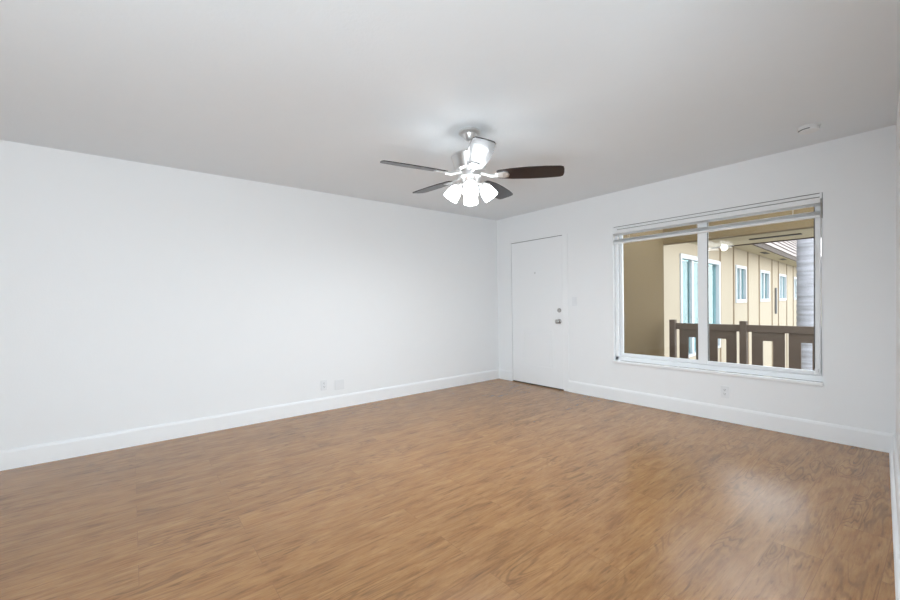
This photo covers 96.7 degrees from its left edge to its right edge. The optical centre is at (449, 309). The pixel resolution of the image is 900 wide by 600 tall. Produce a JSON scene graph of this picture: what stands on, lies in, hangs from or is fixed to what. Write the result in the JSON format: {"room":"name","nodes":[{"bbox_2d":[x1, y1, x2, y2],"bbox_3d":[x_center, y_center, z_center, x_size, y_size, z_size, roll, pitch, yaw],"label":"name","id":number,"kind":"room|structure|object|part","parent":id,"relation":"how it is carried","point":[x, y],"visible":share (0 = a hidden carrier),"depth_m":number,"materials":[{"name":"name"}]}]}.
{"room":"empty living room","nodes":[
{"label":"empty living room","id":0,"kind":"room"},
{"bbox_2d":[0,140,498,450],"bbox_3d":[-3.403,-0.032,3.068,10.508,2.477,0.150,-2,1,-39],"label":"wall","id":1,"kind":"structure","parent":0,"point":[133,295],"depth_m":3.82,"materials":[{"name":"paint"}]},
{"bbox_2d":[0,369,498,470],"bbox_3d":[-3.332,1.133,3.023,10.508,0.148,0.016,-2,1,-39],"label":"baseboard","id":2,"kind":"structure","parent":1,"relation":"attached to","point":[65,449],"depth_m":3.82,"materials":[{"name":"paint"}]},
{"bbox_2d":[321,380,326,390],"bbox_3d":[-1.430,0.860,4.544,0.072,0.115,0.011,-2,1,-39],"label":"wall outlet","id":3,"kind":"object","parent":1,"relation":"attached to","point":[323,382],"visible":1,"depth_m":4.54,"materials":[{"name":"white plastic"}]},
{"bbox_2d":[335,379,343,389],"bbox_3d":[-1.286,0.875,4.661,0.115,0.115,0.009,-2,1,-39],"label":"blank plate","id":4,"kind":"object","parent":1,"relation":"attached to","point":[339,384],"visible":1,"depth_m":4.66,"materials":[{"name":"white plastic"}]},
{"bbox_2d":[0,379,895,599],"bbox_3d":[-1.013,1.275,0.121,10.808,0.120,7.746,-2,1,-39],"label":"floor","id":5,"kind":"structure","parent":0,"point":[495,489],"depth_m":2.31,"materials":[{"name":"brown wood"}]},
{"bbox_2d":[0,0,899,219],"bbox_3d":[-1.056,-1.321,0.078,10.808,0.120,7.746,-2,1,-39],"label":"ceiling","id":6,"kind":"structure","parent":0,"point":[620,95],"depth_m":2.34,"materials":[{"name":"paint"}]},
{"bbox_2d":[380,127,564,207],"bbox_3d":[0.120,-1.044,3.030,1.312,0.572,1.265,-2,1,-39],"label":"ceiling fan","id":7,"kind":"object","parent":6,"relation":"hanging from","point":[470,164],"visible":1,"depth_m":2.92,"materials":[{"name":"silver metal"}]},
{"bbox_3d":[-0.253,-1.010,2.831,0.479,0.051,0.155,-1,1,-22],"label":"blade","id":8,"kind":"part","parent":7,"relation":"part of","materials":[{"name":"brown wood"}]},
{"bbox_3d":[-0.132,-1.016,3.332,0.159,0.041,0.480,-2,1,-39],"label":"blade","id":9,"kind":"part","parent":7,"relation":"part of","materials":[{"name":"brown wood"}]},
{"bbox_3d":[0.015,-0.867,3.009,0.125,0.134,0.123,-2,1,-39],"label":"lamp shade","id":10,"kind":"part","parent":7,"relation":"part of","materials":[{"name":"white glass"}]},
{"bbox_3d":[0.147,-0.883,2.878,0.056,0.078,0.059,-2,1,-39],"label":"bulb","id":11,"kind":"part","parent":7,"relation":"part of","materials":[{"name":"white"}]},
{"bbox_3d":[0.163,-0.872,3.140,0.123,0.134,0.125,-2,1,-39],"label":"lamp shade","id":12,"kind":"part","parent":7,"relation":"part of","materials":[{"name":"white glass"}]},
{"bbox_3d":[0.147,-0.867,2.861,0.123,0.134,0.125,-2,1,-39],"label":"lamp shade","id":13,"kind":"part","parent":7,"relation":"part of","materials":[{"name":"white glass"}]},
{"bbox_3d":[0.187,-0.993,2.561,0.154,0.045,0.479,-1,1,-4],"label":"blade","id":14,"kind":"part","parent":7,"relation":"part of","materials":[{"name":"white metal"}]},
{"bbox_3d":[0.295,-0.871,2.992,0.125,0.134,0.123,-2,1,-39],"label":"lamp shade","id":15,"kind":"part","parent":7,"relation":"part of","materials":[{"name":"white glass"}]},
{"bbox_3d":[0.383,-1.002,3.373,0.157,0.037,0.479,0,1,31],"label":"blade","id":16,"kind":"part","parent":7,"relation":"part of","materials":[{"name":"brown wood"}]},
{"bbox_3d":[0.580,-0.988,2.895,0.479,0.051,0.156,-1,1,13],"label":"blade","id":17,"kind":"part","parent":7,"relation":"part of","materials":[{"name":"brown wood"}]},
{"bbox_2d":[797,123,820,134],"bbox_3d":[2.698,-1.352,3.008,0.136,0.042,0.136,-2,1,-39],"label":"smoke detector","id":18,"kind":"object","parent":6,"relation":"attached to","point":[813,127],"visible":1,"depth_m":2.98,"materials":[{"name":"plastic"}]},
{"bbox_2d":[620,229,663,364],"bbox_3d":[2.513,0.818,5.509,1.442,6.300,0.225,-2,1,-39],"label":"wall","id":19,"kind":"structure","parent":0,"point":[643,261],"depth_m":5.48,"materials":[{"name":"paint"}]},
{"bbox_2d":[497,125,895,433],"bbox_3d":[3.130,-0.147,3.422,0.150,2.477,7.746,-2,1,-39],"label":"wall","id":20,"kind":"structure","parent":0,"point":[855,175],"depth_m":3.52,"materials":[{"name":"paint"}]},
{"bbox_2d":[510,234,568,390],"bbox_3d":[1.272,0.043,5.690,0.216,2.085,1.010,-2,1,-39],"label":"door","id":21,"kind":"structure","parent":20,"relation":"in","point":[539,267],"depth_m":5.63,"materials":[{"name":"paint"}]},
{"bbox_3d":[1.248,0.556,5.686,0.008,0.540,0.530,-2,1,-39],"label":"panel","id":22,"kind":"part","parent":21,"relation":"part of","materials":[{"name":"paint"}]},
{"bbox_2d":[572,297,576,305],"bbox_3d":[1.615,-0.102,5.196,0.011,0.115,0.072,-2,1,-39],"label":"light switch","id":23,"kind":"object","parent":20,"relation":"attached to","point":[574,299],"visible":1,"depth_m":5.19,"materials":[{"name":"white plastic"}]},
{"bbox_2d":[499,369,893,452],"bbox_3d":[2.068,1.015,4.664,0.016,0.148,4.184,-2,1,-39],"label":"baseboard","id":24,"kind":"structure","parent":20,"relation":"attached to","point":[852,436],"depth_m":3.75,"materials":[{"name":"paint"}]},
{"bbox_2d":[613,193,822,385],"bbox_3d":[2.569,-0.168,4.087,0.147,1.612,1.854,-2,1,-39],"label":"window","id":25,"kind":"structure","parent":20,"relation":"in","point":[703,362],"depth_m":4.05,"materials":[{"name":"white plastic"}]},
{"bbox_3d":[2.342,-0.183,4.445,0.025,1.484,0.936,-2,1,-39],"label":"sash","id":26,"kind":"part","parent":25,"relation":"part of","materials":[{"name":"white plastic"}]},
{"bbox_2d":[612,192,821,243],"bbox_3d":[2.524,-0.872,4.051,0.052,0.200,1.846,-2,1,-39],"label":"window blind","id":27,"kind":"object","parent":25,"relation":"attached to","point":[816,201],"visible":1,"depth_m":3.85,"materials":[{"name":"white plastic"}]},
{"bbox_3d":[2.523,-0.782,4.051,0.033,0.020,1.822,-2,1,-39],"label":"rail","id":28,"kind":"part","parent":27,"relation":"part of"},
{"bbox_3d":[2.849,-0.180,3.756,0.030,1.484,0.936,-2,1,-39],"label":"sash","id":29,"kind":"part","parent":25,"relation":"part of","materials":[{"name":"white plastic"}]},
{"bbox_2d":[721,385,728,397],"bbox_3d":[2.678,0.803,3.898,0.011,0.115,0.072,-2,1,-39],"label":"wall outlet","id":30,"kind":"object","parent":20,"relation":"attached to","point":[724,389],"visible":1,"depth_m":3.89,"materials":[{"name":"white plastic"}]},
{"bbox_2d":[663,207,813,245],"bbox_3d":[5.789,-1.075,2.600,0.140,0.270,8.850,-2,1,-39],"label":"beam","id":31,"kind":"structure","parent":0,"point":[806,223],"depth_m":5.05,"materials":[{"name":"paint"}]},
{"bbox_2d":[690,228,813,248],"bbox_3d":[6.380,-1.035,2.758,0.980,0.195,8.360,-2,1,-39],"label":"roof eave","id":32,"kind":"object","parent":31,"relation":"attached to","point":[803,233],"visible":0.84,"depth_m":5.45,"materials":[{"name":"brown wood"}]},
{"bbox_2d":[749,233,801,239],"bbox_3d":[4.256,-0.952,5.247,0.080,0.012,0.540,-2,1,-39],"label":"vent","id":33,"kind":"object","parent":32,"relation":"attached to","point":[794,233],"depth_m":5.21,"materials":[{"name":"brown metal"}]},
{"bbox_2d":[896,84,899,472],"bbox_3d":[3.035,-0.101,0.670,3.450,2.477,3.262,-2,1,-39],"label":"wall","id":34,"kind":"structure","parent":0,"point":[898,109],"depth_m":2.56,"materials":[{"name":"paint"}]},
{"bbox_2d":[889,434,899,599],"bbox_3d":[2.102,1.060,1.874,3.450,0.148,0.034,-2,1,-43],"label":"baseboard","id":35,"kind":"structure","parent":34,"relation":"attached to","point":[893,454],"depth_m":2.13,"materials":[{"name":"paint"}]},
{"bbox_3d":[5.318,1.232,2.088,1.542,0.190,8.625,-2,1,-39],"label":"floor","id":36,"kind":"structure","parent":0,"visible":0},
{"bbox_2d":[669,319,821,381],"bbox_3d":[4.541,0.634,4.104,0.075,0.965,4.324,-2,1,-39],"label":"balcony railing","id":37,"kind":"object","parent":36,"relation":"on","point":[798,335],"visible":0.31,"depth_m":5.07,"materials":[{"name":"brown wood"}]},
{"bbox_3d":[3.216,0.629,5.765,0.075,0.965,0.074,-2,1,-39],"label":"post","id":38,"kind":"part","parent":37,"relation":"part of","materials":[{"name":"brown wood"}]},
{"bbox_3d":[3.485,0.239,5.436,0.038,0.087,0.775,-2,1,-39],"label":"rail","id":39,"kind":"part","parent":37,"relation":"part of","materials":[{"name":"brown wood"}]},
{"bbox_3d":[3.745,0.631,5.101,0.075,0.965,0.074,-2,1,-39],"label":"post","id":40,"kind":"part","parent":37,"relation":"part of","materials":[{"name":"brown wood"}]},
{"bbox_3d":[4.015,0.241,4.771,0.038,0.087,0.777,-2,1,-39],"label":"rail","id":41,"kind":"part","parent":37,"relation":"part of","materials":[{"name":"brown wood"}]},
{"label":"outside","id":42,"kind":"structure","parent":0,"visible":0},
{"bbox_3d":[25.337,3.444,20.223,55.342,0.200,80.000,-2,1,-39],"label":"ground","id":43,"kind":"structure","parent":42,"visible":0},
{"bbox_2d":[664,240,796,378],"bbox_3d":[14.858,-0.478,17.713,31.599,8.075,1.590,-2,1,-43],"label":"neighbouring building","id":44,"kind":"structure","parent":43,"relation":"on","point":[756,284],"depth_m":10.92,"materials":[{"name":"beige"}]},
{"bbox_2d":[683,260,697,350],"bbox_3d":[5.046,-0.054,8.493,1.340,1.940,0.014,-2,1,-43],"label":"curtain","id":45,"kind":"object","parent":44,"relation":"hanging from","point":[686,264],"depth_m":8.46,"materials":[{"name":"white fabric"}]},
{"bbox_3d":[5.549,-0.089,8.884,2.790,2.100,0.130,-2,1,-43],"label":"door frame","id":46,"kind":"part","parent":44,"relation":"part of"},
{"bbox_2d":[709,265,713,323],"bbox_3d":[6.128,-0.088,9.488,0.900,1.940,0.014,-2,1,-43],"label":"window","id":47,"kind":"structure","parent":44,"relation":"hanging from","point":[711,267],"depth_m":9.63,"materials":[{"name":"clear glass"}]},
{"bbox_2d":[737,269,737,298],"bbox_3d":[8.215,-0.716,11.427,0.815,0.940,0.012,-2,1,-43],"label":"curtain","id":48,"kind":"object","parent":44,"relation":"hanging from","point":[737,269],"depth_m":11.41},
{"bbox_2d":[796,238,813,380],"bbox_3d":[8.254,-0.925,9.268,0.393,9.468,0.393,-2,1,-39],"label":"trunk","id":49,"kind":"object","parent":43,"relation":"on","point":[805,247],"visible":0.14,"depth_m":9.16,"materials":[{"name":"grey plant"}]}
]}

